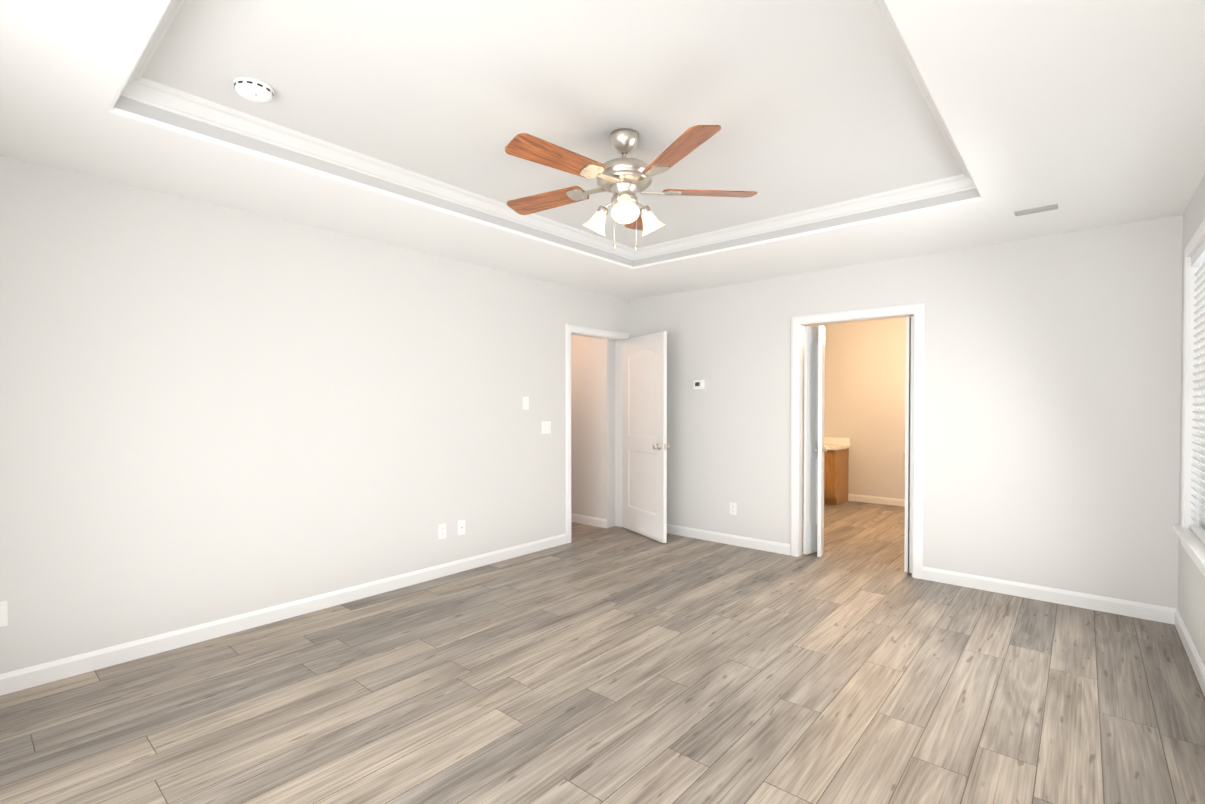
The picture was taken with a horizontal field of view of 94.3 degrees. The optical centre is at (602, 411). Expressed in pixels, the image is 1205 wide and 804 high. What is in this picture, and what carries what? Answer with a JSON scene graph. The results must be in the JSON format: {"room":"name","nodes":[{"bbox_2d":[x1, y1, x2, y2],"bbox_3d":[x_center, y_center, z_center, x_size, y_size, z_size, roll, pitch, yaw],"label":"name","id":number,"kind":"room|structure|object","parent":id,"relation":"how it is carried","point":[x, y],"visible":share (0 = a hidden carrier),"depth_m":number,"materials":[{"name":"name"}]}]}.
{"room":"empty bedroom","nodes":[
{"label":"empty bedroom","id":0,"kind":"room"},
{"bbox_2d":[0,155,628,673],"bbox_3d":[-1.544,-0.026,4.059,0.120,2.610,5.500,1,1,41],"label":"wall","id":1,"kind":"structure","parent":0,"point":[208,413],"depth_m":3.27,"materials":[{"name":"beige paint"}]},
{"bbox_2d":[0,601,7,626],"bbox_3d":[-2.766,0.928,2.550,0.008,0.115,0.070,1,1,41],"label":"electrical outlet","id":2,"kind":"object","parent":1,"relation":"attached to","point":[3,613],"visible":1,"depth_m":2.57,"materials":[{"name":"white plastic"}]},
{"bbox_2d":[0,533,566,695],"bbox_3d":[-1.818,1.237,3.654,0.014,0.095,4.505,1,1,41],"label":"baseboard","id":3,"kind":"structure","parent":1,"relation":"attached to","point":[35,675],"depth_m":3.26,"materials":[{"name":"white wood"}]},
{"bbox_2d":[438,523,445,539],"bbox_3d":[-1.239,0.926,4.328,0.008,0.115,0.070,1,1,41],"label":"electrical outlet","id":4,"kind":"object","parent":1,"relation":"attached to","point":[441,531],"visible":1,"depth_m":4.32,"materials":[{"name":"white plastic"}]},
{"bbox_2d":[458,520,464,534],"bbox_3d":[-1.121,0.924,4.459,0.016,0.115,0.070,1,1,41],"label":"outlet","id":5,"kind":"object","parent":1,"relation":"attached to","point":[461,527],"visible":1,"depth_m":4.46,"materials":[{"name":"white plastic"}]},
{"bbox_2d":[523,397,528,409],"bbox_3d":[-0.678,-0.077,4.963,0.016,0.115,0.070,1,1,41],"label":"light switch","id":6,"kind":"object","parent":1,"relation":"attached to","point":[525,403],"visible":1,"depth_m":4.96,"materials":[{"name":"white plastic"}]},
{"bbox_2d":[541,421,550,433],"bbox_3d":[-0.515,0.146,5.155,0.016,0.115,0.116,1,1,41],"label":"double light switch","id":7,"kind":"object","parent":1,"relation":"attached to","point":[545,427],"visible":1,"depth_m":5.15,"materials":[{"name":"white plastic"}]},
{"bbox_2d":[565,324,628,542],"bbox_3d":[-0.076,0.205,5.758,0.137,2.105,0.975,1,1,41],"label":"door frame","id":8,"kind":"structure","parent":1,"relation":"attached to","point":[618,338],"depth_m":5.88,"materials":[{"name":"white wood"}]},
{"bbox_2d":[623,331,669,542],"bbox_3d":[0.412,0.241,5.666,0.179,2.013,0.801,0,1,-27],"label":"hall door","id":9,"kind":"structure","parent":1,"relation":"in","point":[646,445],"depth_m":5.60,"materials":[{"name":"white paint"}]},
{"bbox_2d":[571,335,614,527],"bbox_3d":[-0.321,0.014,6.480,1.180,2.470,0.235,1,1,41],"label":"wall","id":10,"kind":"structure","parent":0,"point":[592,427],"depth_m":6.14,"materials":[{"name":"beige paint"}]},
{"bbox_2d":[571,513,606,527],"bbox_3d":[-0.391,1.203,6.392,1.150,0.095,0.014,1,1,41],"label":"baseboard","id":11,"kind":"structure","parent":10,"relation":"attached to","point":[589,520],"depth_m":6.16,"materials":[{"name":"white wood"}]},
{"bbox_2d":[0,501,1204,803],"bbox_3d":[0.671,1.326,4.335,5.743,0.100,9.020,1,1,41],"label":"floor","id":12,"kind":"structure","parent":0,"point":[854,663],"depth_m":2.54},
{"bbox_2d":[824,437,849,504],"bbox_3d":[2.830,0.792,7.860,1.065,0.879,0.600,1,1,41],"label":"bathroom vanity","id":13,"kind":"object","parent":12,"relation":"on","point":[836,465],"visible":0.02,"depth_m":7.44,"materials":[{"name":"brown wood"}]},
{"bbox_2d":[0,0,1204,325],"bbox_3d":[1.125,-1.308,3.833,4.443,0.240,8.900,1,1,41],"label":"ceiling","id":14,"kind":"structure","parent":0,"point":[1086,114],"depth_m":2.35,"materials":[{"name":"white paint"}]},
{"bbox_2d":[122,0,184,99],"bbox_3d":[-0.957,-1.261,1.408,2.250,0.072,0.072,1,1,41],"label":"crown molding","id":15,"kind":"structure","parent":14,"relation":"attached to","point":[140,89],"depth_m":2.05,"materials":[{"name":"white paint"}]},
{"bbox_2d":[233,76,273,102],"bbox_3d":[-1.401,-1.286,2.246,0.140,0.043,0.140,1,1,41],"label":"smoke detector","id":16,"kind":"object","parent":14,"relation":"attached to","point":[255,90],"visible":1,"depth_m":2.21,"materials":[{"name":"white plastic"}]},
{"bbox_2d":[120,84,635,260],"bbox_3d":[-0.794,-1.286,3.408,0.072,0.072,3.319,1,1,41],"label":"crown molding","id":17,"kind":"structure","parent":14,"relation":"attached to","point":[166,98],"depth_m":2.83,"materials":[{"name":"white paint"}]},
{"bbox_2d":[505,125,756,250],"bbox_3d":[0.071,-1.038,2.634,1.262,0.550,1.233,1,1,41],"label":"fan","id":18,"kind":"object","parent":14,"relation":"hanging from","point":[624,180],"visible":1,"depth_m":2.54,"materials":[{"name":"brown wood"}]},
{"bbox_2d":[636,177,963,259],"bbox_3d":[1.158,-1.292,3.870,2.250,0.072,0.072,1,1,41],"label":"crown molding","id":19,"kind":"structure","parent":14,"relation":"attached to","point":[944,186],"depth_m":3.68,"materials":[{"name":"white paint"}]},
{"bbox_2d":[874,0,975,190],"bbox_3d":[0.994,-1.267,1.871,0.072,0.072,3.319,1,1,41],"label":"crown molding","id":20,"kind":"structure","parent":14,"relation":"attached to","point":[964,180],"depth_m":2.26,"materials":[{"name":"white paint"}]},
{"bbox_2d":[1014,204,1057,215],"bbox_3d":[2.536,-1.176,3.269,0.200,0.009,0.090,1,1,41],"label":"ceiling vent","id":21,"kind":"object","parent":14,"relation":"in","point":[1036,210],"visible":1,"depth_m":3.26,"materials":[{"name":"white metal"}]},
{"bbox_2d":[810,317,905,498],"bbox_3d":[3.798,-0.069,7.499,3.240,2.610,0.120,1,1,41],"label":"wall","id":22,"kind":"structure","parent":0,"point":[865,378],"depth_m":7.57,"materials":[{"name":"beige paint"}]},
{"bbox_2d":[848,494,904,506],"bbox_3d":[3.754,1.189,7.464,2.940,0.095,0.014,1,1,41],"label":"baseboard","id":23,"kind":"structure","parent":22,"relation":"attached to","point":[877,500],"depth_m":7.50,"materials":[{"name":"white wood"}]},
{"bbox_2d":[629,215,1182,608],"bbox_3d":[1.434,-0.040,5.206,5.743,2.610,0.120,1,1,41],"label":"wall","id":24,"kind":"structure","parent":0,"point":[1052,378],"depth_m":3.93,"materials":[{"name":"beige paint"}]},
{"bbox_2d":[693,380,704,388],"bbox_3d":[0.949,-0.269,5.523,0.120,0.090,0.026,1,1,41],"label":"thermostat","id":25,"kind":"object","parent":24,"relation":"attached to","point":[698,384],"visible":1,"depth_m":5.51,"materials":[{"name":"white plastic"}]},
{"bbox_2d":[667,524,789,554],"bbox_3d":[0.972,1.214,5.526,1.804,0.095,0.020,1,1,41],"label":"baseboard","id":26,"kind":"structure","parent":24,"relation":"attached to","point":[770,546],"depth_m":5.31,"materials":[{"name":"white wood"}]},
{"bbox_2d":[730,502,736,514],"bbox_3d":[1.238,0.919,5.302,0.070,0.115,0.008,1,1,41],"label":"electrical outlet","id":27,"kind":"object","parent":24,"relation":"attached to","point":[733,508],"visible":1,"depth_m":5.30,"materials":[{"name":"white plastic"}]},
{"bbox_2d":[803,324,826,556],"bbox_3d":[1.903,0.249,4.947,0.165,2.014,0.223,1,1,41],"label":"bathroom door","id":28,"kind":"structure","parent":24,"relation":"in","point":[814,396],"depth_m":4.93,"materials":[{"name":"white paint"}]},
{"bbox_2d":[790,303,924,578],"bbox_3d":[2.088,0.220,4.635,1.036,2.105,0.137,1,1,41],"label":"door frame","id":29,"kind":"structure","parent":24,"relation":"attached to","point":[916,311],"depth_m":4.59,"materials":[{"name":"white wood"}]},
{"bbox_2d":[904,315,913,572],"bbox_3d":[2.463,0.255,4.469,0.094,2.014,0.228,1,1,41],"label":"bathroom door","id":30,"kind":"structure","parent":24,"relation":"in","point":[908,454],"depth_m":4.38,"materials":[{"name":"white paint"}]},
{"bbox_2d":[922,567,1171,623],"bbox_3d":[2.948,1.235,3.832,1.330,0.095,0.014,1,1,41],"label":"baseboard","id":31,"kind":"structure","parent":24,"relation":"attached to","point":[1157,613],"depth_m":3.75,"materials":[{"name":"white wood"}]},
{"bbox_2d":[1178,174,1204,665],"bbox_3d":[1.696,0.011,1.197,0.120,2.610,5.620,1,1,41],"label":"wall","id":32,"kind":"structure","parent":0,"point":[1191,593],"depth_m":3.02,"materials":[{"name":"beige paint"}]},
{"bbox_2d":[1172,608,1204,695],"bbox_3d":[1.685,1.267,1.302,0.014,0.095,5.500,1,1,41],"label":"baseboard","id":33,"kind":"structure","parent":32,"relation":"attached to","point":[1196,662],"depth_m":2.91,"materials":[{"name":"white wood"}]},
{"bbox_2d":[1173,219,1204,576],"bbox_3d":[2.714,-0.081,2.411,0.170,1.688,1.990,1,1,41],"label":"window","id":34,"kind":"structure","parent":32,"relation":"in","point":[1190,531],"depth_m":3.10,"materials":[{"name":"white plastic"}]}
]}

